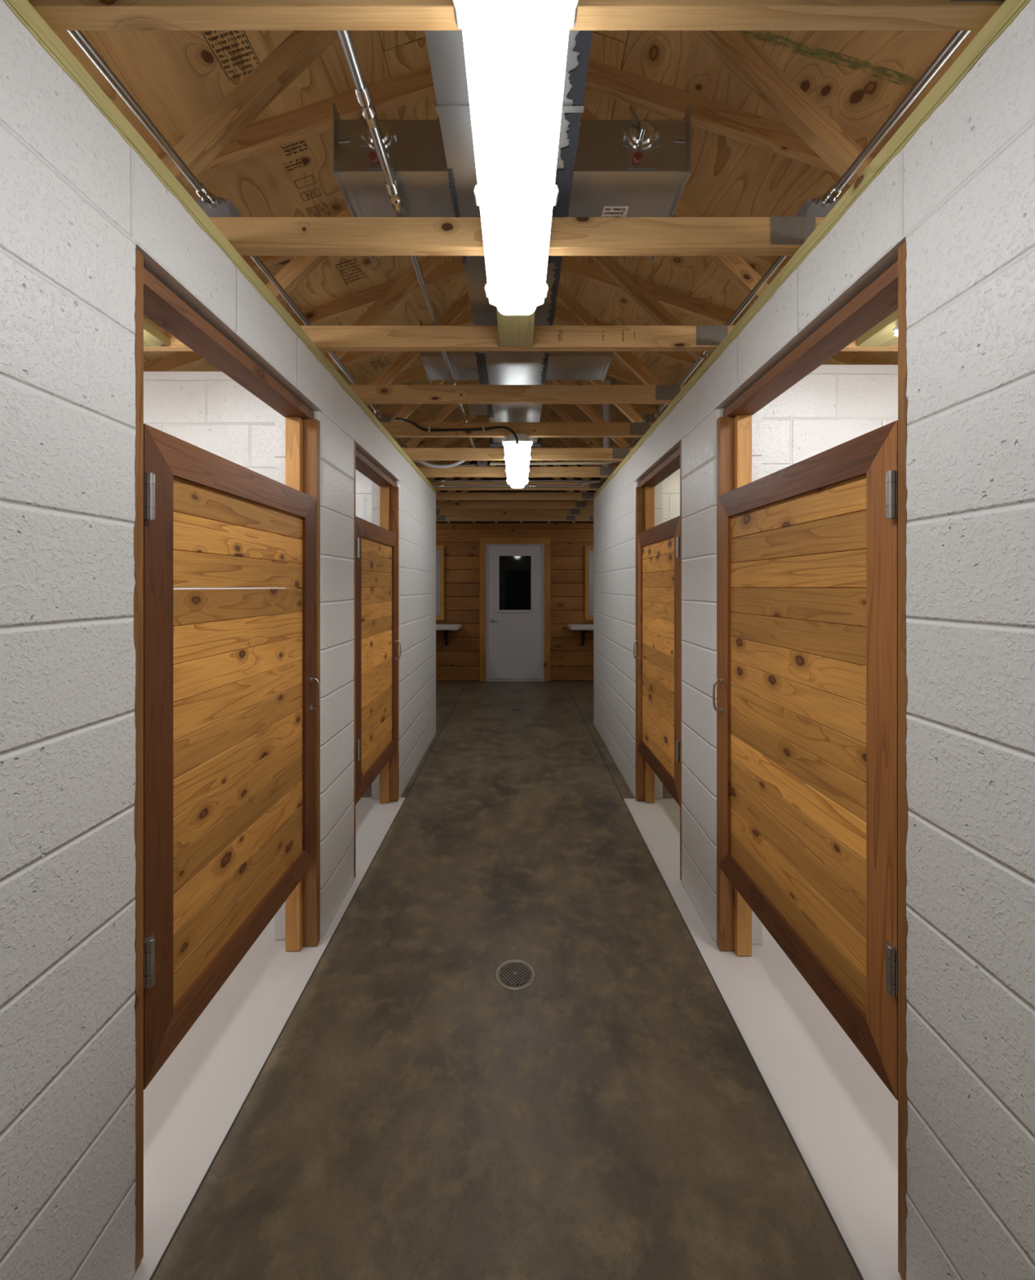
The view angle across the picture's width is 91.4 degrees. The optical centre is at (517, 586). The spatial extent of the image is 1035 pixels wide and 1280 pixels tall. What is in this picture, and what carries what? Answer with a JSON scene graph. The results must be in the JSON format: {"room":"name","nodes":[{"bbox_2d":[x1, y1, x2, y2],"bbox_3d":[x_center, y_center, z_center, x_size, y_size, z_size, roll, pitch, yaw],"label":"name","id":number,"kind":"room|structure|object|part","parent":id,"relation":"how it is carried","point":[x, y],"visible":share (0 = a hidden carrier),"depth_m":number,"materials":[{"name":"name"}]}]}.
{"room":"public restroom","nodes":[
{"label":"public restroom","id":0,"kind":"room"},
{"bbox_2d":[143,379,275,589],"bbox_3d":[-2.211,0.271,2.407,2.378,2.438,0.194,0,0,0],"label":"wall","id":1,"kind":"structure","parent":0,"point":[222,418],"depth_m":2.31,"materials":[{"name":"white concrete"}]},
{"bbox_2d":[143,371,231,379],"bbox_3d":[-2.211,-0.967,2.407,2.378,0.038,0.194,0,0,0],"label":"trim","id":2,"kind":"structure","parent":1,"relation":"on","point":[147,375],"depth_m":2.31,"materials":[{"name":"white paint"}]},
{"bbox_2d":[0,0,435,1279],"bbox_3d":[-0.925,0.271,1.265,0.194,2.438,7.730,0,0,0],"label":"wall","id":3,"kind":"structure","parent":0,"point":[77,202],"depth_m":0.96,"materials":[{"name":"white concrete"}]},
{"bbox_2d":[3,0,436,493],"bbox_3d":[-0.896,-0.962,1.265,0.144,0.048,7.730,0,0,0],"label":"wall top plate","id":4,"kind":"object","parent":3,"relation":"on","point":[23,10],"depth_m":1.16,"materials":[{"name":"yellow wood"}]},
{"bbox_2d":[432,480,606,487],"bbox_3d":[0.055,-1.006,4.935,1.777,0.073,0.036,0,0,0],"label":"conduit","id":5,"kind":"object","parent":4,"relation":"on","point":[584,484],"visible":0.89,"depth_m":4.93,"materials":[{"name":"metal"}]},
{"bbox_2d":[133,248,319,1270],"bbox_3d":[-0.891,0.377,1.607,0.129,2.220,1.035,0,0,0],"label":"door frame","id":6,"kind":"structure","parent":3,"relation":"attached to","point":[154,300],"depth_m":1.41,"materials":[{"name":"brown wood"}]},
{"bbox_2d":[143,423,319,1089],"bbox_3d":[-0.832,0.380,1.597,0.073,1.489,0.949,0,0,0],"label":"door","id":7,"kind":"structure","parent":3,"relation":"in","point":[229,678],"depth_m":1.40,"materials":[{"name":"brown wood"}]},
{"bbox_3d":[-0.850,-0.318,1.600,0.036,0.094,0.941,0,0,0],"label":"rail","id":8,"kind":"part","parent":7,"relation":"part of","materials":[{"name":"brown wood"}]},
{"bbox_3d":[-0.850,1.077,1.600,0.036,0.094,0.941,0,0,0],"label":"rail","id":9,"kind":"part","parent":7,"relation":"part of","materials":[{"name":"brown wood"}]},
{"bbox_3d":[-0.853,0.379,1.600,0.018,1.322,0.778,0,0,0],"label":"board panel","id":10,"kind":"part","parent":7,"relation":"part of","materials":[{"name":"brown wood"}]},
{"bbox_3d":[-0.812,0.430,2.029,0.038,0.137,0.022,0,0,0],"label":"pull handle","id":11,"kind":"part","parent":7,"relation":"part of","materials":[{"name":"silver metal"}]},
{"bbox_2d":[353,442,399,878],"bbox_3d":[-0.891,0.377,3.046,0.129,2.220,0.984,0,0,0],"label":"door frame","id":12,"kind":"structure","parent":3,"relation":"attached to","point":[388,492],"depth_m":3.47,"materials":[{"name":"brown wood"}]},
{"bbox_2d":[355,516,400,804],"bbox_3d":[-0.832,0.380,3.042,0.073,1.489,0.892,0,0,0],"label":"door","id":13,"kind":"structure","parent":3,"relation":"in","point":[376,546],"depth_m":2.98,"materials":[{"name":"brown wood"}]},
{"bbox_3d":[-0.851,-0.318,3.046,0.036,0.094,0.884,0,0,0],"label":"rail","id":14,"kind":"part","parent":13,"relation":"part of","materials":[{"name":"brown wood"}]},
{"bbox_3d":[-0.851,1.077,3.046,0.036,0.094,0.884,0,0,0],"label":"rail","id":15,"kind":"part","parent":13,"relation":"part of","materials":[{"name":"brown wood"}]},
{"bbox_3d":[-0.854,0.379,3.046,0.018,1.322,0.721,0,0,0],"label":"board panel","id":16,"kind":"part","parent":13,"relation":"part of","materials":[{"name":"brown wood"}]},
{"bbox_3d":[-0.813,0.430,3.446,0.038,0.137,0.022,0,0,0],"label":"pull handle","id":17,"kind":"part","parent":13,"relation":"part of","materials":[{"name":"silver metal"}]},
{"bbox_2d":[355,469,371,522],"bbox_3d":[-2.211,0.271,4.147,2.378,2.438,0.194,0,0,0],"label":"wall","id":18,"kind":"structure","parent":0,"point":[363,484],"depth_m":4.05,"materials":[{"name":"white concrete"}]},
{"bbox_2d":[53,31,980,466],"bbox_3d":[0.000,-1.595,3.315,8.400,1.410,14.630,0,0,0],"label":"ceiling","id":19,"kind":"structure","parent":0,"point":[859,79],"depth_m":2.06,"materials":[{"name":"brown wood"}]},
{"bbox_2d":[143,320,168,346],"bbox_3d":[-1.500,-1.006,1.791,0.138,0.038,0.571,0,0,0],"label":"board","id":20,"kind":"object","parent":19,"relation":"attached to","point":[153,337],"visible":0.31,"depth_m":2.02,"materials":[{"name":"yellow wood"}]},
{"bbox_3d":[-1.013,-1.931,2.410,0.090,0.030,0.048,0,0,0],"label":"stamp frame","id":21,"kind":"part","parent":19,"relation":"part of","materials":[{"name":"brown wood"}]},
{"bbox_3d":[-1.018,-1.930,2.485,0.090,0.030,0.048,0,0,0],"label":"stamp frame","id":22,"kind":"part","parent":19,"relation":"part of","materials":[{"name":"brown wood"}]},
{"bbox_2d":[477,460,487,466],"bbox_3d":[-0.310,-1.089,4.451,0.090,0.056,0.050,0,0,0],"label":"junction box","id":23,"kind":"object","parent":19,"relation":"attached to","point":[480,463],"visible":0.9,"depth_m":4.44,"materials":[{"name":"brown"}]},
{"bbox_2d":[417,464,475,466],"bbox_3d":[-0.630,-1.075,4.466,0.511,0.020,0.020,0,0,0],"label":"conduit","id":24,"kind":"object","parent":23,"relation":"attached to","point":[417,464],"visible":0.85,"depth_m":4.46,"materials":[{"name":"metal"}]},
{"bbox_2d":[241,256,792,404],"bbox_3d":[0.000,-1.581,2.705,7.700,1.377,0.040,0,0,0],"label":"roof truss","id":25,"kind":"object","parent":19,"relation":"attached to","point":[368,394],"visible":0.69,"depth_m":2.69,"materials":[{"name":"brown wood"}]},
{"bbox_3d":[0.800,-1.034,2.686,0.130,0.080,0.002,0,0,0],"label":"gusset plate","id":26,"kind":"part","parent":25,"relation":"part of","materials":[{"name":"metal"}]},
{"bbox_2d":[333,306,701,460],"bbox_3d":[0.000,-1.581,3.924,7.700,1.377,0.040,0,0,0],"label":"roof truss","id":27,"kind":"object","parent":19,"relation":"attached to","point":[562,315],"visible":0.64,"depth_m":3.91,"materials":[{"name":"brown wood"}]},
{"bbox_2d":[502,434,533,488],"bbox_3d":[0.000,-0.931,3.890,0.202,0.108,1.270,0,0,0],"label":"strip light","id":28,"kind":"object","parent":27,"relation":"attached to","point":[517,457],"visible":1,"depth_m":3.53,"materials":[{"name":"white plastic"}]},
{"bbox_3d":[0.800,-1.034,3.905,0.130,0.080,0.002,0,0,0],"label":"gusset plate","id":29,"kind":"part","parent":27,"relation":"part of","materials":[{"name":"metal"}]},
{"bbox_2d":[361,364,673,477],"bbox_3d":[0.000,-1.581,4.534,7.700,1.377,0.040,0,0,0],"label":"roof truss","id":30,"kind":"object","parent":19,"relation":"attached to","point":[419,371],"visible":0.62,"depth_m":4.52,"materials":[{"name":"brown wood"}]},
{"bbox_3d":[0.800,-1.034,4.515,0.130,0.080,0.002,0,0,0],"label":"gusset plate","id":31,"kind":"part","parent":30,"relation":"part of","materials":[{"name":"metal"}]},
{"bbox_2d":[371,379,663,490],"bbox_3d":[0.000,-1.581,5.143,7.700,1.377,0.040,0,0,0],"label":"roof truss","id":32,"kind":"object","parent":19,"relation":"attached to","point":[392,410],"visible":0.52,"depth_m":5.13,"materials":[{"name":"brown wood"}]},
{"bbox_3d":[0.800,-1.034,5.124,0.130,0.080,0.002,0,0,0],"label":"gusset plate","id":33,"kind":"part","parent":32,"relation":"part of","materials":[{"name":"metal"}]},
{"bbox_2d":[143,256,893,437],"bbox_3d":[0.000,-1.581,3.314,7.700,1.377,0.040,0,0,0],"label":"roof truss","id":34,"kind":"object","parent":19,"relation":"attached to","point":[570,265],"visible":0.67,"depth_m":3.30,"materials":[{"name":"brown wood"}]},
{"bbox_2d":[375,413,395,422],"bbox_3d":[-0.879,-1.118,3.372,0.126,0.054,0.062,0,0,0],"label":"junction box","id":35,"kind":"object","parent":34,"relation":"attached to","point":[381,418],"visible":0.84,"depth_m":3.35,"materials":[{"name":"brown"}]},
{"bbox_2d":[249,256,379,413],"bbox_3d":[-0.926,-1.160,2.462,0.036,0.035,1.755,0,0,0],"label":"conduit","id":36,"kind":"object","parent":35,"relation":"attached to","point":[256,260],"visible":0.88,"depth_m":2.07,"materials":[{"name":"metal"}]},
{"bbox_2d":[377,413,408,448],"bbox_3d":[-0.926,-1.160,3.950,0.023,0.023,1.100,0,0,0],"label":"conduit","id":37,"kind":"object","parent":35,"relation":"attached to","point":[400,440],"visible":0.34,"depth_m":4.03,"materials":[{"name":"metal"}]},
{"bbox_2d":[395,417,519,444],"bbox_3d":[-0.407,-1.023,3.280,0.838,0.215,0.085,0,0,8],"label":"power cable","id":38,"kind":"object","parent":34,"relation":"attached to","point":[483,428],"visible":1,"depth_m":3.28,"materials":[{"name":"black rubber"}]},
{"bbox_3d":[0.800,-1.034,3.296,0.130,0.080,0.002,0,0,0],"label":"gusset plate","id":39,"kind":"part","parent":34,"relation":"part of","materials":[{"name":"metal"}]},
{"bbox_2d":[640,413,659,422],"bbox_3d":[0.884,-1.118,3.372,0.126,0.054,0.062,0,0,0],"label":"junction box","id":40,"kind":"object","parent":34,"relation":"attached to","point":[647,418],"visible":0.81,"depth_m":3.35,"materials":[{"name":"brown"}]},
{"bbox_2d":[627,413,657,448],"bbox_3d":[0.932,-1.160,3.950,0.023,0.023,1.100,0,0,0],"label":"conduit","id":41,"kind":"object","parent":40,"relation":"attached to","point":[634,441],"visible":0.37,"depth_m":4.03,"materials":[{"name":"metal"}]},
{"bbox_2d":[143,58,897,351],"bbox_3d":[0.000,-1.581,2.095,7.700,1.377,0.040,0,0,0],"label":"roof truss","id":42,"kind":"object","parent":19,"relation":"attached to","point":[602,79],"visible":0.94,"depth_m":2.08,"materials":[{"name":"brown wood"}]},
{"bbox_3d":[0.800,-1.034,2.076,0.130,0.080,0.002,0,0,0],"label":"gusset plate","id":43,"kind":"part","parent":42,"relation":"part of","materials":[{"name":"metal"}]},
{"bbox_2d":[489,460,622,465],"bbox_3d":[0.355,-1.096,4.416,1.191,0.067,0.028,0,0,0],"label":"pipe","id":44,"kind":"object","parent":19,"relation":"attached to","point":[606,461],"visible":0.67,"depth_m":4.40,"materials":[{"name":"beige metal"}]},
{"bbox_2d":[603,380,611,466],"bbox_3d":[0.845,-1.518,4.750,0.076,0.824,0.076,0,0,0],"label":"vent pipe","id":45,"kind":"object","parent":19,"relation":"attached to","point":[606,407],"visible":0.26,"depth_m":4.72,"materials":[{"name":"grey plastic"}]},
{"bbox_2d":[132,680,902,1279],"bbox_3d":[0.000,1.540,2.700,7.200,0.100,11.000,0,0,0],"label":"floor","id":46,"kind":"structure","parent":0,"point":[369,1101],"depth_m":1.54,"materials":[{"name":"brown concrete"}]},
{"bbox_2d":[494,958,536,990],"bbox_3d":[-0.009,1.491,1.945,0.160,0.006,0.160,0,0,0],"label":"floor drain","id":47,"kind":"object","parent":46,"relation":"in","point":[515,971],"visible":1,"depth_m":1.94,"materials":[{"name":"metal"}]},
{"bbox_2d":[510,708,522,711],"bbox_3d":[-0.015,1.491,6.100,0.144,0.006,0.144,0,0,0],"label":"floor drain","id":48,"kind":"object","parent":46,"relation":"in","point":[513,709],"visible":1,"depth_m":6.12,"materials":[{"name":"metal"}]},
{"bbox_2d":[433,460,601,680],"bbox_3d":[0.000,-0.460,8.085,6.800,3.900,0.230,0,0,0],"label":"wall","id":49,"kind":"structure","parent":0,"point":[459,660],"depth_m":8.02,"materials":[{"name":"brown wood"}]},
{"bbox_2d":[435,545,444,619],"bbox_3d":[-1.580,-0.066,7.989,0.840,1.172,0.042,0,0,0],"label":"wall mirror","id":50,"kind":"object","parent":49,"relation":"attached to","point":[439,548],"visible":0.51,"depth_m":7.97,"materials":[{"name":"brown wood"}]},
{"bbox_2d":[435,549,439,616],"bbox_3d":[-1.580,-0.066,7.987,0.720,1.052,0.010,0,0,0],"label":"mirror glass","id":51,"kind":"object","parent":50,"relation":"attached to","point":[437,551],"depth_m":7.98,"materials":[{"name":"grey"}]},
{"bbox_2d":[435,624,462,645],"bbox_3d":[-1.590,0.759,7.725,1.420,0.342,0.550,0,0,0],"label":"sink","id":52,"kind":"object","parent":49,"relation":"attached to","point":[438,627],"depth_m":7.66,"materials":[{"name":"white ceramic"}]},
{"bbox_2d":[435,624,462,630],"bbox_3d":[-1.590,0.613,7.724,1.420,0.050,0.549,0,0,0],"label":"countertop","id":53,"kind":"structure","parent":52,"relation":"on","point":[438,627],"depth_m":7.45,"materials":[{"name":"white"}]},
{"bbox_2d":[480,537,550,680],"bbox_3d":[-0.038,0.356,7.995,1.120,2.267,0.111,0,0,0],"label":"door","id":54,"kind":"structure","parent":49,"relation":"in","point":[515,580],"depth_m":8.00,"materials":[{"name":"white paint"}]},
{"bbox_2d":[567,624,593,645],"bbox_3d":[1.545,0.759,7.725,1.510,0.342,0.550,0,0,0],"label":"sink","id":55,"kind":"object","parent":49,"relation":"attached to","point":[572,627],"depth_m":7.66,"materials":[{"name":"white ceramic"}]},
{"bbox_2d":[567,624,593,630],"bbox_3d":[1.545,0.613,7.724,1.510,0.050,0.549,0,0,0],"label":"countertop","id":56,"kind":"structure","parent":55,"relation":"on","point":[572,627],"depth_m":7.45,"materials":[{"name":"white stone"}]},
{"bbox_2d":[584,545,593,619],"bbox_3d":[1.508,-0.066,7.989,0.883,1.172,0.042,0,0,0],"label":"wall mirror","id":57,"kind":"object","parent":49,"relation":"attached to","point":[588,549],"visible":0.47,"depth_m":7.98,"materials":[{"name":"brown wood"}]},
{"bbox_2d":[588,549,593,616],"bbox_3d":[1.508,-0.066,7.987,0.763,1.052,0.010,0,0,0],"label":"mirror glass","id":58,"kind":"object","parent":57,"relation":"attached to","point":[590,551],"depth_m":7.98,"materials":[{"name":"grey"}]},
{"bbox_2d":[662,468,679,522],"bbox_3d":[2.209,0.271,4.147,2.381,2.438,0.194,0,0,0],"label":"wall","id":59,"kind":"structure","parent":0,"point":[671,485],"depth_m":4.05,"materials":[{"name":"white concrete"}]},
{"bbox_2d":[593,0,1034,1279],"bbox_3d":[0.922,0.271,1.435,0.194,2.438,8.070,0,0,0],"label":"wall","id":60,"kind":"structure","parent":0,"point":[960,194],"depth_m":0.95,"materials":[{"name":"white concrete"}]},
{"bbox_2d":[633,515,679,805],"bbox_3d":[0.829,0.380,3.032,0.073,1.489,0.912,0,0,0],"label":"door","id":61,"kind":"structure","parent":60,"relation":"in","point":[658,659],"depth_m":2.97,"materials":[{"name":"brown wood"}]},
{"bbox_3d":[0.810,0.430,3.446,0.038,0.137,0.022,0,0,0],"label":"pull handle","id":62,"kind":"part","parent":61,"relation":"part of","materials":[{"name":"silver metal"}]},
{"bbox_3d":[0.850,0.379,3.036,0.018,1.322,0.741,0,0,0],"label":"board panel","id":63,"kind":"part","parent":61,"relation":"part of","materials":[{"name":"brown wood"}]},
{"bbox_3d":[0.847,-0.318,3.036,0.036,0.094,0.904,0,0,0],"label":"rail","id":64,"kind":"part","parent":61,"relation":"part of","materials":[{"name":"brown wood"}]},
{"bbox_3d":[0.847,1.077,3.036,0.036,0.094,0.904,0,0,0],"label":"rail","id":65,"kind":"part","parent":61,"relation":"part of","materials":[{"name":"brown wood"}]},
{"bbox_2d":[635,441,681,880],"bbox_3d":[0.888,0.377,3.038,0.129,2.220,1.009,0,0,0],"label":"door frame","id":66,"kind":"structure","parent":60,"relation":"attached to","point":[645,492],"depth_m":3.48,"materials":[{"name":"brown wood"}]},
{"bbox_2d":[712,420,897,1100],"bbox_3d":[0.820,0.380,1.571,0.073,1.489,0.945,0,0,-1],"label":"door","id":67,"kind":"structure","parent":60,"relation":"in","point":[807,679],"depth_m":1.39,"materials":[{"name":"brown wood"}]},
{"bbox_3d":[0.793,0.430,2.001,0.038,0.137,0.022,0,0,-1],"label":"pull handle","id":68,"kind":"part","parent":67,"relation":"part of","materials":[{"name":"silver metal"}]},
{"bbox_3d":[0.841,0.379,1.575,0.018,1.322,0.774,0,0,-1],"label":"board panel","id":69,"kind":"part","parent":67,"relation":"part of","materials":[{"name":"brown wood"}]},
{"bbox_3d":[0.838,-0.318,1.575,0.036,0.094,0.937,0,0,-1],"label":"rail","id":70,"kind":"part","parent":67,"relation":"part of","materials":[{"name":"brown wood"}]},
{"bbox_3d":[0.838,1.077,1.575,0.036,0.094,0.937,0,0,-1],"label":"rail","id":71,"kind":"part","parent":67,"relation":"part of","materials":[{"name":"brown wood"}]},
{"bbox_2d":[716,241,907,1279],"bbox_3d":[0.888,0.377,1.582,0.129,2.220,1.031,0,0,0],"label":"door frame","id":72,"kind":"structure","parent":60,"relation":"attached to","point":[886,295],"depth_m":1.25,"materials":[{"name":"brown wood"}]},
{"bbox_2d":[593,0,1031,499],"bbox_3d":[0.893,-0.962,1.435,0.144,0.048,8.070,0,0,0],"label":"wall top plate","id":73,"kind":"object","parent":60,"relation":"on","point":[1010,10],"depth_m":1.15,"materials":[{"name":"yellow wood"}]},
{"bbox_2d":[431,479,595,482],"bbox_3d":[0.041,-1.045,4.985,1.766,0.035,0.036,0,0,0],"label":"conduit","id":74,"kind":"object","parent":73,"relation":"on","point":[440,480],"visible":0.88,"depth_m":4.97,"materials":[{"name":"metal"}]},
{"bbox_2d":[762,373,897,477],"bbox_3d":[2.209,0.271,2.337,2.381,2.438,0.194,0,0,0],"label":"wall","id":75,"kind":"structure","parent":0,"point":[821,412],"depth_m":2.24,"materials":[{"name":"white concrete"}]},
{"bbox_2d":[810,364,897,373],"bbox_3d":[2.209,-0.967,2.337,2.381,0.038,0.194,0,0,0],"label":"trim","id":76,"kind":"structure","parent":75,"relation":"on","point":[823,368],"depth_m":2.24,"materials":[{"name":"white paint"}]},
{"bbox_2d":[857,309,897,346],"bbox_3d":[1.465,-1.006,1.791,0.138,0.038,0.571,0,0,0],"label":"ceiling","id":77,"kind":"structure","parent":0,"point":[882,335],"depth_m":1.99,"materials":[{"name":"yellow wood"}]},
{"bbox_3d":[3.500,0.221,2.800,0.200,2.538,10.800,0,0,0],"label":"wall","id":78,"kind":"structure","parent":0,"visible":0},
{"bbox_2d":[392,404,621,500],"bbox_3d":[0.000,-1.581,5.753,7.700,1.377,0.040,0,0,0],"label":"roof truss","id":79,"kind":"object","parent":78,"relation":"on","point":[570,409],"visible":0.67,"depth_m":5.74,"materials":[{"name":"brown wood"}]},
{"bbox_3d":[0.800,-1.034,5.734,0.130,0.080,0.002,0,0,0],"label":"gusset plate","id":80,"kind":"part","parent":79,"relation":"part of","materials":[{"name":"metal"}]},
{"bbox_2d":[424,443,603,521],"bbox_3d":[0.000,-1.581,7.582,7.700,1.377,0.040,0,0,0],"label":"roof truss","id":81,"kind":"object","parent":78,"relation":"on","point":[438,518],"visible":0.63,"depth_m":7.56,"materials":[{"name":"brown wood"}]},
{"bbox_3d":[-1.140,-1.034,7.563,0.130,0.080,0.002,0,0,0],"label":"gusset plate","id":82,"kind":"part","parent":81,"relation":"part of","materials":[{"name":"metal"}]},
{"bbox_3d":[0.800,-1.034,7.563,0.130,0.080,0.002,0,0,0],"label":"gusset plate","id":83,"kind":"part","parent":81,"relation":"part of","materials":[{"name":"metal"}]},
{"bbox_3d":[1.140,-1.034,7.563,0.130,0.080,0.002,0,0,0],"label":"gusset plate","id":84,"kind":"part","parent":81,"relation":"part of","materials":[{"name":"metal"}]},
{"bbox_2d":[27,0,1005,31],"bbox_3d":[0.000,-1.581,0.876,7.700,1.377,0.040,0,0,0],"label":"ceiling beam","id":85,"kind":"structure","parent":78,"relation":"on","point":[59,15],"depth_m":0.87,"materials":[{"name":"brown wood"}]},
{"bbox_2d":[893,321,897,336],"bbox_3d":[1.465,-0.931,1.240,0.202,0.108,1.240,0,0,0],"label":"strip light","id":86,"kind":"object","parent":85,"relation":"attached to","point":[895,329],"visible":0.12,"depth_m":1.84,"materials":[{"name":"white plastic"}]},
{"bbox_3d":[0.800,-1.034,0.857,0.130,0.080,0.002,0,0,0],"label":"gusset plate","id":87,"kind":"part","parent":85,"relation":"part of","materials":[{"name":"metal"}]},
{"bbox_2d":[413,437,621,515],"bbox_3d":[0.000,-1.581,6.972,7.700,1.377,0.040,0,0,0],"label":"roof truss","id":88,"kind":"object","parent":78,"relation":"on","point":[439,512],"visible":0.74,"depth_m":6.96,"materials":[{"name":"brown wood"}]},
{"bbox_3d":[-1.140,-1.034,6.953,0.130,0.080,0.002,0,0,0],"label":"gusset plate","id":89,"kind":"part","parent":88,"relation":"part of","materials":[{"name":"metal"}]},
{"bbox_3d":[0.800,-1.034,6.953,0.130,0.080,0.002,0,0,0],"label":"gusset plate","id":90,"kind":"part","parent":88,"relation":"part of","materials":[{"name":"metal"}]},
{"bbox_2d":[160,31,873,256],"bbox_3d":[0.000,-1.581,1.486,7.700,1.377,0.040,0,0,0],"label":"roof truss","id":91,"kind":"object","parent":78,"relation":"on","point":[249,236],"visible":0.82,"depth_m":1.47,"materials":[{"name":"brown wood"}]},
{"bbox_2d":[196,193,241,217],"bbox_3d":[-0.912,-1.113,1.538,0.134,0.134,0.076,0,0,0],"label":"junction box","id":92,"kind":"object","parent":91,"relation":"attached to","point":[216,206],"visible":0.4,"depth_m":1.51,"materials":[{"name":"grey metal"}]},
{"bbox_2d":[66,31,211,204],"bbox_3d":[-0.926,-1.160,0.458,0.036,0.035,2.115,0,0,0],"label":"conduit","id":93,"kind":"object","parent":92,"relation":"attached to","point":[81,40],"visible":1,"depth_m":1.22,"materials":[{"name":"metal"}]},
{"bbox_2d":[337,31,475,448],"bbox_3d":[-0.343,-1.092,1.800,0.036,0.035,4.800,0,0,0],"label":"conduit","id":94,"kind":"object","parent":91,"relation":"on","point":[364,99],"visible":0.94,"depth_m":1.25,"materials":[{"name":"metal"}]},
{"bbox_2d":[412,460,466,468],"bbox_3d":[-0.616,-1.055,4.206,0.523,0.137,0.028,0,0,0],"label":"conduit","id":95,"kind":"object","parent":94,"relation":"attached to","point":[422,462],"visible":0.77,"depth_m":4.20,"materials":[{"name":"grey plastic"}]},
{"bbox_2d":[333,31,690,446],"bbox_3d":[-0.015,-1.229,1.575,0.962,0.232,4.948,0,0,0],"label":"air duct","id":96,"kind":"object","parent":91,"relation":"on","point":[637,167],"visible":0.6,"depth_m":1.38,"materials":[{"name":"grey metal"}]},
{"bbox_3d":[-0.375,-1.195,1.368,0.100,0.128,0.004,0,0,0],"label":"damper plate","id":97,"kind":"part","parent":96,"relation":"part of","materials":[{"name":"silver metal"}]},
{"bbox_2d":[604,208,626,217],"bbox_3d":[0.292,-1.125,1.547,0.060,0.001,0.089,0,0,0],"label":"print","id":98,"kind":"object","parent":96,"relation":"on","point":[608,212],"depth_m":1.52,"materials":[{"name":"white paper"}]},
{"bbox_3d":[0.335,-1.195,1.368,0.100,0.128,0.004,0,0,0],"label":"damper plate","id":99,"kind":"part","parent":96,"relation":"part of","materials":[{"name":"silver metal"}]},
{"bbox_2d":[453,0,578,315],"bbox_3d":[-0.003,-0.931,1.020,0.202,0.108,1.270,0,0,0],"label":"strip light","id":100,"kind":"object","parent":91,"relation":"attached to","point":[516,51],"visible":1,"depth_m":0.98,"materials":[{"name":"white plastic"}]},
{"bbox_2d":[496,306,535,346],"bbox_3d":[-0.006,-1.006,1.791,0.138,0.038,0.571,0,0,0],"label":"board","id":101,"kind":"object","parent":91,"relation":"attached to","point":[513,331],"visible":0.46,"depth_m":1.94,"materials":[{"name":"brown wood"}]},
{"bbox_3d":[0.800,-1.034,1.467,0.130,0.080,0.002,0,0,0],"label":"gusset plate","id":102,"kind":"part","parent":91,"relation":"part of","materials":[{"name":"metal"}]},
{"bbox_2d":[795,192,839,217],"bbox_3d":[0.918,-1.113,1.538,0.134,0.134,0.076,0,0,0],"label":"junction box","id":103,"kind":"object","parent":91,"relation":"attached to","point":[820,206],"visible":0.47,"depth_m":1.51,"materials":[{"name":"grey metal"}]},
{"bbox_2d":[657,256,786,413],"bbox_3d":[0.932,-1.160,2.462,0.036,0.035,1.755,0,0,0],"label":"conduit","id":104,"kind":"object","parent":103,"relation":"attached to","point":[778,262],"visible":0.49,"depth_m":2.07,"materials":[{"name":"metal"}]},
{"bbox_2d":[826,31,970,204],"bbox_3d":[0.932,-1.160,0.458,0.036,0.035,2.115,0,0,0],"label":"conduit","id":105,"kind":"object","parent":103,"relation":"attached to","point":[957,38],"visible":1,"depth_m":1.22,"materials":[{"name":"metal"}]},
{"bbox_2d":[400,415,635,508],"bbox_3d":[0.000,-1.581,6.362,7.700,1.377,0.040,0,0,0],"label":"roof truss","id":106,"kind":"object","parent":78,"relation":"on","point":[426,441],"visible":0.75,"depth_m":6.34,"materials":[{"name":"brown wood"}]},
{"bbox_3d":[0.800,-1.034,6.343,0.130,0.080,0.002,0,0,0],"label":"gusset plate","id":107,"kind":"part","parent":106,"relation":"part of","materials":[{"name":"metal"}]}
]}

